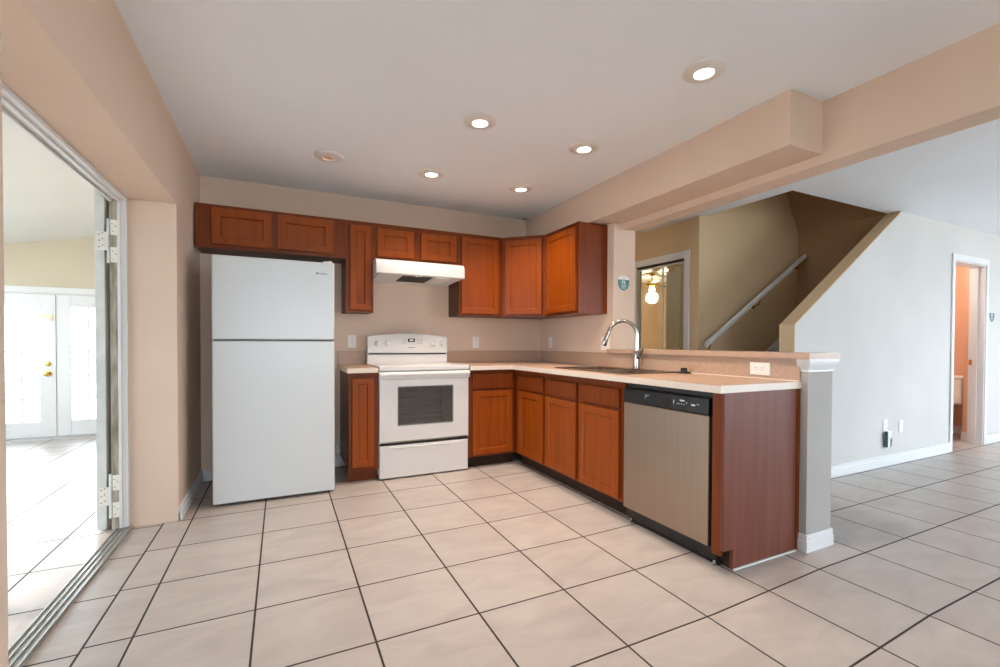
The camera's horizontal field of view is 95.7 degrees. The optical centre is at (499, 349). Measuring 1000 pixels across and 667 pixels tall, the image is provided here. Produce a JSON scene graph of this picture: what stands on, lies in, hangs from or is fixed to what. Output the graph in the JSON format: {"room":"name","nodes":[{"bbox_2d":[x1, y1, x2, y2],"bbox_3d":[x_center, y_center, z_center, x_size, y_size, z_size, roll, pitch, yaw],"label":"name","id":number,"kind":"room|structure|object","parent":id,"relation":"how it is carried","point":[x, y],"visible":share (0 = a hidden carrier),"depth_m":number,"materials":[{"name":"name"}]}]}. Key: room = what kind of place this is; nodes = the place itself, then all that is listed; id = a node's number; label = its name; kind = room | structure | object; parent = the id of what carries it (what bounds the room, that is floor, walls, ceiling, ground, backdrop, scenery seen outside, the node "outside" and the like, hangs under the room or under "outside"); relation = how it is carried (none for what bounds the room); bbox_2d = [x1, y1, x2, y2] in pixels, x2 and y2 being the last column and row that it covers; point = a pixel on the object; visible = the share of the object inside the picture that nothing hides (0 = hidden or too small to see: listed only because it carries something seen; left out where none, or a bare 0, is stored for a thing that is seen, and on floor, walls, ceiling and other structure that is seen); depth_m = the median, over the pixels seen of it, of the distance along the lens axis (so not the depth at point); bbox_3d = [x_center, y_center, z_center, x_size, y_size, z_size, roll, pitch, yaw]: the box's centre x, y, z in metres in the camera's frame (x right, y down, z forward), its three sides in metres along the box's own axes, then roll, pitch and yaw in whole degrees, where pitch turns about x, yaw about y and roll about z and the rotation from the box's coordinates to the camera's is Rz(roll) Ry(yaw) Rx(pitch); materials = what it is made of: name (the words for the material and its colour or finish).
{"room":"kitchen","nodes":[
{"label":"kitchen","id":0,"kind":"room"},
{"bbox_2d":[2,114,93,243],"bbox_3d":[-3.122,-1.162,0.361,3.500,0.798,10.600,0,1,-26],"label":"ceiling","id":1,"kind":"structure","parent":0,"point":[44,200],"depth_m":3.93,"materials":[{"name":"paint"}]},
{"bbox_2d":[4,237,94,294],"bbox_3d":[-5.369,-0.326,5.131,3.400,2.700,0.120,0,1,-26],"label":"wall","id":2,"kind":"structure","parent":0,"point":[66,263],"depth_m":5.17,"materials":[{"name":"beige paint"}]},
{"bbox_2d":[4,293,53,438],"bbox_3d":[-5.462,0.187,5.051,0.729,1.635,0.107,0,1,-26],"label":"door","id":3,"kind":"structure","parent":2,"relation":"in","point":[44,427],"depth_m":5.17,"materials":[{"name":"white paint"}]},
{"bbox_2d":[4,285,94,435],"bbox_3d":[-5.138,0.156,5.231,1.620,1.735,0.114,0,1,-26],"label":"trim","id":4,"kind":"structure","parent":2,"relation":"attached to","point":[54,291],"depth_m":5.21,"materials":[{"name":"white paint"}]},
{"bbox_2d":[6,434,95,441],"bbox_3d":[-5.140,1.014,5.241,1.500,0.018,0.120,0,1,-26],"label":"trim","id":5,"kind":"structure","parent":2,"relation":"attached to","point":[81,435],"depth_m":5.17,"materials":[{"name":"white wood"}]},
{"bbox_2d":[56,295,95,435],"bbox_3d":[-4.807,0.185,5.402,0.725,1.635,0.045,0,1,-26],"label":"door","id":6,"kind":"structure","parent":2,"relation":"in","point":[66,425],"depth_m":5.27,"materials":[{"name":"white paint"}]},
{"bbox_2d":[0,0,200,666],"bbox_3d":[-1.624,-0.134,1.657,0.319,2.440,11.600,0,1,-26],"label":"wall","id":7,"kind":"structure","parent":0,"point":[77,65],"depth_m":2.43,"materials":[{"name":"beige paint"}]},
{"bbox_2d":[2,82,129,527],"bbox_3d":[-1.830,0.094,1.808,0.078,1.955,1.939,0,1,-26],"label":"trim","id":8,"kind":"structure","parent":7,"relation":"attached to","point":[14,108],"depth_m":2.65,"materials":[{"name":"white paint"}]},
{"bbox_2d":[8,525,133,666],"bbox_3d":[-1.817,1.076,1.829,0.083,0.014,1.937,0,1,-26],"label":"door track","id":9,"kind":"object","parent":7,"relation":"attached to","point":[26,644],"depth_m":1.91,"materials":[{"name":"silver metal"}]},
{"bbox_2d":[94,189,119,529],"bbox_3d":[-2.400,0.062,2.850,0.116,1.990,0.484,0,1,-26],"label":"bifold door","id":10,"kind":"structure","parent":7,"relation":"in","point":[101,204],"depth_m":2.65,"materials":[{"name":"white paint"}]},
{"bbox_2d":[109,199,118,528],"bbox_3d":[-2.263,0.091,2.654,0.034,1.934,0.002,0,1,-26],"label":"trim","id":11,"kind":"structure","parent":7,"relation":"attached to","point":[112,205],"depth_m":2.65,"materials":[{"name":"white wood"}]},
{"bbox_2d":[178,470,203,520],"bbox_3d":[-2.190,1.018,3.224,0.018,0.088,0.899,0,1,-26],"label":"baseboard","id":12,"kind":"structure","parent":7,"relation":"attached to","point":[183,507],"depth_m":3.09,"materials":[{"name":"white paint"}]},
{"bbox_2d":[200,175,539,469],"bbox_3d":[-0.898,-0.170,4.395,3.371,2.440,0.120,0,1,-26],"label":"wall","id":13,"kind":"structure","parent":0,"point":[397,308],"depth_m":4.22,"materials":[{"name":"beige paint"}]},
{"bbox_2d":[194,202,345,263],"bbox_3d":[-1.830,-0.924,3.682,1.058,0.325,0.327,0,1,-26],"label":"upper cabinet","id":14,"kind":"object","parent":13,"relation":"attached to","point":[219,229],"visible":1,"depth_m":3.55,"materials":[{"name":"brown wood"}]},
{"bbox_2d":[203,456,340,480],"bbox_3d":[-1.906,1.010,3.850,1.048,0.088,0.018,0,1,-26],"label":"baseboard","id":15,"kind":"structure","parent":13,"relation":"attached to","point":[207,474],"depth_m":3.64,"materials":[{"name":"white paint"}]},
{"bbox_2d":[335,444,340,452],"bbox_3d":[-1.466,0.888,4.038,0.084,0.070,0.046,0,1,-26],"label":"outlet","id":16,"kind":"object","parent":13,"relation":"attached to","point":[338,446],"visible":0.75,"depth_m":4.03,"materials":[{"name":"white plastic"}]},
{"bbox_2d":[338,351,364,364],"bbox_3d":[-1.345,0.078,4.106,0.235,0.122,0.020,0,1,-26],"label":"backsplash","id":17,"kind":"structure","parent":13,"relation":"attached to","point":[344,357],"depth_m":4.09,"materials":[{"name":"beige laminate"}]},
{"bbox_2d":[348,335,355,347],"bbox_3d":[-1.344,-0.074,4.109,0.072,0.116,0.010,0,1,-26],"label":"outlet","id":18,"kind":"object","parent":13,"relation":"attached to","point":[351,338],"visible":1,"depth_m":4.11,"materials":[{"name":"white plastic"}]},
{"bbox_2d":[341,220,372,313],"bbox_3d":[-1.252,-0.702,3.965,0.226,0.773,0.327,0,1,-26],"label":"upper cabinet","id":19,"kind":"object","parent":13,"relation":"attached to","point":[357,268],"visible":0.98,"depth_m":3.83,"materials":[{"name":"brown wood"}]},
{"bbox_2d":[373,223,458,264],"bbox_3d":[-0.795,-0.930,4.182,0.785,0.319,0.327,0,1,-26],"label":"upper cabinet","id":20,"kind":"object","parent":13,"relation":"attached to","point":[391,242],"visible":0.91,"depth_m":4.04,"materials":[{"name":"brown wood"}]},
{"bbox_2d":[373,258,464,286],"bbox_3d":[-0.772,-0.693,4.119,0.783,0.150,0.468,0,1,-26],"label":"range hood","id":21,"kind":"object","parent":20,"relation":"attached to","point":[384,270],"visible":0.96,"depth_m":3.96,"materials":[{"name":"white metal"}]},
{"bbox_2d":[449,233,502,317],"bbox_3d":[-0.239,-0.705,4.455,0.450,0.773,0.327,0,1,-26],"label":"upper cabinet","id":22,"kind":"object","parent":13,"relation":"attached to","point":[478,295],"visible":0.94,"depth_m":4.32,"materials":[{"name":"brown wood"}]},
{"bbox_2d":[473,336,478,347],"bbox_3d":[-0.246,-0.075,4.639,0.072,0.116,0.010,0,1,-26],"label":"outlet","id":23,"kind":"object","parent":13,"relation":"attached to","point":[475,338],"visible":1,"depth_m":4.64,"materials":[{"name":"white plastic"}]},
{"bbox_2d":[495,235,562,319],"bbox_3d":[0.300,-0.704,4.550,0.602,0.773,0.594,0,1,-25],"label":"upper cabinet","id":24,"kind":"object","parent":13,"relation":"attached to","point":[524,257],"visible":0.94,"depth_m":4.34,"materials":[{"name":"brown wood"}]},
{"bbox_2d":[6,433,999,666],"bbox_3d":[1.448,1.125,3.217,14.200,0.100,11.900,0,1,-26],"label":"floor","id":25,"kind":"structure","parent":0,"point":[507,564],"depth_m":2.13,"materials":[{"name":"tile"}]},
{"bbox_2d":[211,254,334,504],"bbox_3d":[-1.725,0.201,3.495,0.773,1.717,0.701,0,1,-26],"label":"refrigerator","id":26,"kind":"object","parent":25,"relation":"on","point":[273,397],"visible":1,"depth_m":3.17,"materials":[{"name":"white metal"}]},
{"bbox_2d":[340,370,377,481],"bbox_3d":[-1.205,0.619,3.847,0.229,0.876,0.602,0,1,-26],"label":"base cabinet","id":27,"kind":"object","parent":25,"relation":"on","point":[358,391],"visible":0.92,"depth_m":3.59,"materials":[{"name":"brown wood"}]},
{"bbox_2d":[338,351,377,372],"bbox_3d":[-1.211,0.101,3.826,0.237,0.159,0.640,0,1,-26],"label":"countertop","id":28,"kind":"structure","parent":27,"relation":"on","point":[348,361],"depth_m":4.06,"materials":[{"name":"beige laminate"}]},
{"bbox_2d":[366,333,469,479],"bbox_3d":[-0.744,0.455,4.040,0.786,1.202,0.603,0,1,-26],"label":"electric range","id":29,"kind":"object","parent":25,"relation":"on","point":[423,396],"visible":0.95,"depth_m":3.88,"materials":[{"name":"white metal"}]},
{"bbox_2d":[369,362,468,370],"bbox_3d":[-0.726,0.151,4.009,0.772,0.041,0.494,0,1,-26],"label":"cooktop","id":30,"kind":"object","parent":29,"relation":"in","point":[382,366],"depth_m":3.87,"materials":[{"name":"white metal"}]},
{"bbox_2d":[379,370,469,443],"bbox_3d":[-0.736,0.467,4.034,0.778,0.578,0.587,0,1,-26],"label":"oven","id":31,"kind":"object","parent":29,"relation":"in","point":[416,406],"depth_m":3.86,"materials":[{"name":"white metal"}]},
{"bbox_2d":[468,369,514,466],"bbox_3d":[-0.191,0.616,4.337,0.468,0.876,0.602,0,1,-26],"label":"base cabinet","id":32,"kind":"object","parent":25,"relation":"on","point":[491,393],"visible":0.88,"depth_m":4.07,"materials":[{"name":"brown wood"}]},
{"bbox_2d":[515,370,552,477],"bbox_3d":[0.511,0.622,4.067,0.602,0.876,0.535,0,1,-26],"label":"base cabinet","id":33,"kind":"object","parent":25,"relation":"on","point":[530,386],"visible":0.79,"depth_m":3.91,"materials":[{"name":"brown wood"}]},
{"bbox_2d":[545,373,627,515],"bbox_3d":[0.835,0.632,3.397,0.602,0.876,0.952,0,1,-26],"label":"base cabinet","id":34,"kind":"object","parent":25,"relation":"on","point":[584,417],"visible":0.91,"depth_m":3.19,"materials":[{"name":"brown wood"}]},
{"bbox_2d":[447,350,801,393],"bbox_3d":[0.563,0.112,3.481,1.082,0.159,2.806,0,1,-26],"label":"countertop","id":35,"kind":"structure","parent":34,"relation":"on","point":[713,374],"depth_m":3.01,"materials":[{"name":"beige laminate"}]},
{"bbox_2d":[555,366,677,374],"bbox_3d":[0.846,0.242,3.393,0.505,0.189,0.825,0,1,-26],"label":"sink","id":36,"kind":"object","parent":35,"relation":"in","point":[603,369],"visible":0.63,"depth_m":3.36,"materials":[{"name":"silver metal"}]},
{"bbox_2d":[601,319,643,368],"bbox_3d":[0.947,-0.043,3.484,0.319,0.379,0.101,1,1,22],"label":"kitchen faucet","id":37,"kind":"object","parent":35,"relation":"on","point":[636,360],"visible":1,"depth_m":3.46,"materials":[{"name":"silver metal"}]},
{"bbox_2d":[677,368,690,373],"bbox_3d":[1.246,0.142,3.065,0.088,0.036,0.087,0,1,-26],"label":"plug","id":38,"kind":"object","parent":35,"relation":"on","point":[683,370],"visible":1,"depth_m":3.05,"materials":[{"name":"black"}]},
{"bbox_2d":[624,383,721,565],"bbox_3d":[1.174,0.646,2.663,0.590,0.872,0.650,0,1,-26],"label":"dishwasher","id":39,"kind":"object","parent":25,"relation":"on","point":[668,432],"visible":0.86,"depth_m":2.49,"materials":[{"name":"silver metal"}]},
{"bbox_2d":[711,388,800,570],"bbox_3d":[1.340,0.649,2.348,0.594,0.876,0.078,0,1,-26],"label":"end panel","id":40,"kind":"object","parent":25,"relation":"on","point":[756,434],"visible":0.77,"depth_m":2.29,"materials":[{"name":"red wood"}]},
{"bbox_2d":[766,339,778,351],"bbox_3d":[2.793,0.376,4.378,1.598,1.375,0.816,0,1,-26],"label":"staircase","id":41,"kind":"structure","parent":25,"relation":"on","point":[775,347],"depth_m":4.91,"materials":[{"name":"beige carpet"}]},
{"bbox_2d":[953,375,962,404],"bbox_3d":[5.363,0.688,5.583,0.687,0.735,0.420,0,1,-26],"label":"toilet","id":42,"kind":"object","parent":25,"relation":"on","point":[958,379],"visible":0.08,"depth_m":5.49,"materials":[{"name":"white ceramic"}]},
{"bbox_2d":[114,0,999,219],"bbox_3d":[0.665,-1.392,0.683,3.600,0.120,7.890,0,1,-26],"label":"ceiling","id":43,"kind":"structure","parent":0,"point":[251,89],"depth_m":2.22,"materials":[{"name":"white paint"}]},
{"bbox_2d":[314,150,343,162],"bbox_3d":[-1.215,-1.364,3.213,0.200,0.020,0.200,0,1,-26],"label":"recessed light","id":44,"kind":"object","parent":43,"relation":"in","point":[324,155],"visible":1,"depth_m":3.18,"materials":[{"name":"white plastic"}]},
{"bbox_2d":[418,168,443,178],"bbox_3d":[-0.535,-1.367,3.529,0.200,0.019,0.200,0,1,-26],"label":"recessed light","id":45,"kind":"object","parent":43,"relation":"in","point":[433,173],"visible":1,"depth_m":3.50,"materials":[{"name":"white plastic"}]},
{"bbox_2d":[463,112,496,129],"bbox_3d":[-0.119,-1.354,2.699,0.200,0.019,0.200,0,1,-26],"label":"recessed light","id":46,"kind":"object","parent":43,"relation":"in","point":[478,121],"visible":1,"depth_m":2.67,"materials":[{"name":"white plastic"}]},
{"bbox_2d":[509,184,532,192],"bbox_3d":[0.179,-1.369,3.863,0.200,0.019,0.200,0,1,-26],"label":"recessed light","id":47,"kind":"object","parent":43,"relation":"in","point":[519,188],"visible":1,"depth_m":3.83,"materials":[{"name":"white plastic"}]},
{"bbox_2d":[569,141,598,154],"bbox_3d":[0.568,-1.357,3.059,0.200,0.019,0.200,0,1,-26],"label":"recessed light","id":48,"kind":"object","parent":43,"relation":"in","point":[582,147],"visible":1,"depth_m":3.03,"materials":[{"name":"white plastic"}]},
{"bbox_2d":[526,89,822,235],"bbox_3d":[1.034,-1.240,3.682,0.307,0.307,2.814,0,1,-26],"label":"soffit","id":49,"kind":"structure","parent":43,"relation":"attached to","point":[784,130],"depth_m":2.85,"materials":[{"name":"beige paint"}]},
{"bbox_2d":[682,58,726,83],"bbox_3d":[0.989,-1.343,2.193,0.200,0.019,0.200,0,1,-26],"label":"recessed light","id":50,"kind":"object","parent":43,"relation":"in","point":[707,69],"visible":1,"depth_m":2.17,"materials":[{"name":"white plastic"}]},
{"bbox_2d":[623,23,999,231],"bbox_3d":[2.298,-1.229,1.541,0.153,0.459,8.010,0,1,-26],"label":"ceiling beam","id":51,"kind":"structure","parent":43,"relation":"attached to","point":[953,88],"depth_m":2.17,"materials":[{"name":"beige paint"}]},
{"bbox_2d":[635,216,707,349],"bbox_3d":[0.928,-0.205,6.627,0.120,2.460,4.870,0,1,-26],"label":"wall","id":52,"kind":"structure","parent":0,"point":[691,234],"depth_m":4.48,"materials":[{"name":"paint"}]},
{"bbox_2d":[639,265,662,348],"bbox_3d":[1.674,0.065,5.031,0.022,1.940,0.356,0,1,-26],"label":"mirror door","id":53,"kind":"structure","parent":52,"relation":"in","point":[650,279],"depth_m":5.02,"materials":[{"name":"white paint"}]},
{"bbox_2d":[637,258,683,269],"bbox_3d":[1.764,0.065,4.900,0.120,1.976,0.685,0,1,-26],"label":"trim","id":54,"kind":"structure","parent":52,"relation":"attached to","point":[679,260],"depth_m":4.84,"materials":[{"name":"black"}]},
{"bbox_2d":[634,250,689,349],"bbox_3d":[1.703,0.028,4.870,0.016,2.050,0.815,0,1,-26],"label":"trim","id":55,"kind":"structure","parent":52,"relation":"attached to","point":[685,254],"depth_m":4.54,"materials":[{"name":"white paint"}]},
{"bbox_2d":[662,261,683,349],"bbox_3d":[1.821,0.070,4.727,0.022,1.940,0.312,0,1,-26],"label":"mirror door","id":56,"kind":"structure","parent":52,"relation":"in","point":[673,274],"depth_m":4.72,"materials":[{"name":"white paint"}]},
{"bbox_2d":[540,222,832,534],"bbox_3d":[1.147,-0.034,3.743,0.276,2.200,2.838,0,1,-26],"label":"wall","id":57,"kind":"structure","parent":0,"point":[578,333],"depth_m":3.87,"materials":[{"name":"beige paint"}]},
{"bbox_2d":[447,350,607,365],"bbox_3d":[0.217,0.082,4.195,1.082,0.122,1.218,0,1,-26],"label":"backsplash","id":58,"kind":"structure","parent":57,"relation":"attached to","point":[567,357],"depth_m":4.61,"materials":[{"name":"beige laminate"}]},
{"bbox_2d":[548,337,551,347],"bbox_3d":[0.529,-0.070,4.781,0.010,0.116,0.072,0,1,-26],"label":"outlet","id":59,"kind":"object","parent":57,"relation":"attached to","point":[549,338],"visible":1,"depth_m":4.78,"materials":[{"name":"white plastic"}]},
{"bbox_2d":[545,221,607,316],"bbox_3d":[0.675,-0.697,4.110,0.327,0.773,0.527,0,1,-26],"label":"upper cabinet","id":60,"kind":"object","parent":57,"relation":"attached to","point":[576,253],"visible":1,"depth_m":3.91,"materials":[{"name":"red wood"}]},
{"bbox_2d":[601,337,609,349],"bbox_3d":[0.921,-0.052,3.971,0.010,0.118,0.118,0,1,-26],"label":"switch plate","id":61,"kind":"object","parent":57,"relation":"attached to","point":[602,338],"visible":0.65,"depth_m":3.96,"materials":[{"name":"white plastic"}]},
{"bbox_2d":[618,276,628,290],"bbox_3d":[1.072,-0.574,3.919,0.130,0.126,0.002,0,1,-26],"label":"sticker","id":62,"kind":"object","parent":57,"relation":"attached to","point":[623,281],"visible":1,"depth_m":3.92,"materials":[{"name":"teal paper"}]},
{"bbox_2d":[606,349,839,358],"bbox_3d":[1.391,0.024,3.172,0.280,0.032,1.644,0,1,-26],"label":"bar","id":63,"kind":"object","parent":57,"relation":"on","point":[754,354],"visible":1,"depth_m":2.77,"materials":[{"name":"beige laminate"}]},
{"bbox_2d":[750,362,769,375],"bbox_3d":[1.512,0.112,2.634,0.010,0.074,0.122,0,1,-26],"label":"outlet","id":64,"kind":"object","parent":57,"relation":"attached to","point":[756,368],"visible":1,"depth_m":2.63,"materials":[{"name":"white plastic"}]},
{"bbox_2d":[797,527,833,553],"bbox_3d":[1.381,1.028,3.205,0.250,0.095,1.660,0,1,-26],"label":"baseboard","id":65,"kind":"structure","parent":57,"relation":"attached to","point":[821,539],"depth_m":2.44,"materials":[{"name":"white paint"}]},
{"bbox_2d":[796,359,838,371],"bbox_3d":[1.736,0.086,2.467,0.268,0.069,0.070,0,1,-26],"label":"trim","id":66,"kind":"structure","parent":57,"relation":"attached to","point":[806,365],"depth_m":2.43,"materials":[{"name":"white paint"}]},
{"bbox_2d":[707,192,797,350],"bbox_3d":[2.795,-1.444,4.871,1.720,5.000,0.120,0,1,-26],"label":"wall","id":67,"kind":"structure","parent":0,"point":[750,245],"depth_m":4.74,"materials":[{"name":"paint"}]},
{"bbox_2d":[705,254,806,349],"bbox_3d":[2.657,-0.503,4.692,1.541,1.091,0.109,0,1,-26],"label":"handrail","id":68,"kind":"object","parent":67,"relation":"attached to","point":[798,261],"visible":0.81,"depth_m":4.62,"materials":[{"name":"white paint"}]},
{"bbox_2d":[635,119,999,235],"bbox_3d":[5.405,-2.619,3.071,6.780,2.700,8.100,0,1,-26],"label":"ceiling","id":69,"kind":"structure","parent":0,"point":[953,178],"depth_m":3.50,"materials":[{"name":"white paint"}]},
{"bbox_2d":[786,190,886,305],"bbox_3d":[3.413,-1.438,4.649,0.480,5.000,0.820,0,1,-26],"label":"wall","id":70,"kind":"structure","parent":0,"point":[828,230],"depth_m":4.81,"materials":[{"name":"brown paint"}]},
{"bbox_2d":[779,211,999,464],"bbox_3d":[4.974,-0.129,4.902,5.976,2.385,0.121,0,1,-26],"label":"wall","id":71,"kind":"structure","parent":0,"point":[887,317],"depth_m":4.20,"materials":[{"name":"white paint"}]},
{"bbox_2d":[883,420,887,432],"bbox_3d":[3.535,0.704,4.147,0.072,0.116,0.010,0,1,-26],"label":"outlet","id":72,"kind":"object","parent":71,"relation":"attached to","point":[885,422],"visible":0.99,"depth_m":4.14,"materials":[{"name":"white plastic"}]},
{"bbox_2d":[884,431,891,447],"bbox_3d":[3.548,0.820,4.132,0.079,0.150,0.030,0,1,-26],"label":"plug adapter","id":73,"kind":"object","parent":71,"relation":"attached to","point":[887,434],"visible":1,"depth_m":4.12,"materials":[{"name":"white plastic"}]},
{"bbox_2d":[898,420,902,432],"bbox_3d":[3.783,0.727,4.269,0.072,0.116,0.006,0,1,-26],"label":"cover plate","id":74,"kind":"object","parent":71,"relation":"attached to","point":[900,422],"visible":1,"depth_m":4.26,"materials":[{"name":"white plastic"}]},
{"bbox_2d":[831,432,999,477],"bbox_3d":[5.003,1.015,4.857,5.970,0.100,0.018,0,1,-26],"label":"baseboard","id":75,"kind":"structure","parent":71,"relation":"attached to","point":[852,467],"depth_m":4.19,"materials":[{"name":"white paint"}]},
{"bbox_2d":[949,253,989,451],"bbox_3d":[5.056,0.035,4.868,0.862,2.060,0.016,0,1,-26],"label":"trim","id":76,"kind":"structure","parent":71,"relation":"attached to","point":[959,257],"depth_m":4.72,"materials":[{"name":"white paint"}]},
{"bbox_2d":[989,313,994,321],"bbox_3d":[5.563,-0.361,5.114,0.135,0.098,0.002,0,1,-26],"label":"sticker","id":77,"kind":"object","parent":71,"relation":"attached to","point":[991,315],"visible":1,"depth_m":5.11,"materials":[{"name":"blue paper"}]},
{"bbox_2d":[953,266,969,431],"bbox_3d":[4.513,-0.131,5.851,2.220,2.360,1.990,0,1,-26],"label":"wall","id":78,"kind":"structure","parent":0,"point":[962,278],"depth_m":5.62,"materials":[{"name":"paint"}]},
{"bbox_2d":[953,425,966,440],"bbox_3d":[5.219,0.997,6.154,0.493,0.100,1.890,0,1,-26],"label":"baseboard","id":79,"kind":"structure","parent":78,"relation":"attached to","point":[956,429],"depth_m":5.62,"materials":[{"name":"white paint"}]},
{"label":"outside","id":80,"kind":"structure","parent":0,"visible":0},
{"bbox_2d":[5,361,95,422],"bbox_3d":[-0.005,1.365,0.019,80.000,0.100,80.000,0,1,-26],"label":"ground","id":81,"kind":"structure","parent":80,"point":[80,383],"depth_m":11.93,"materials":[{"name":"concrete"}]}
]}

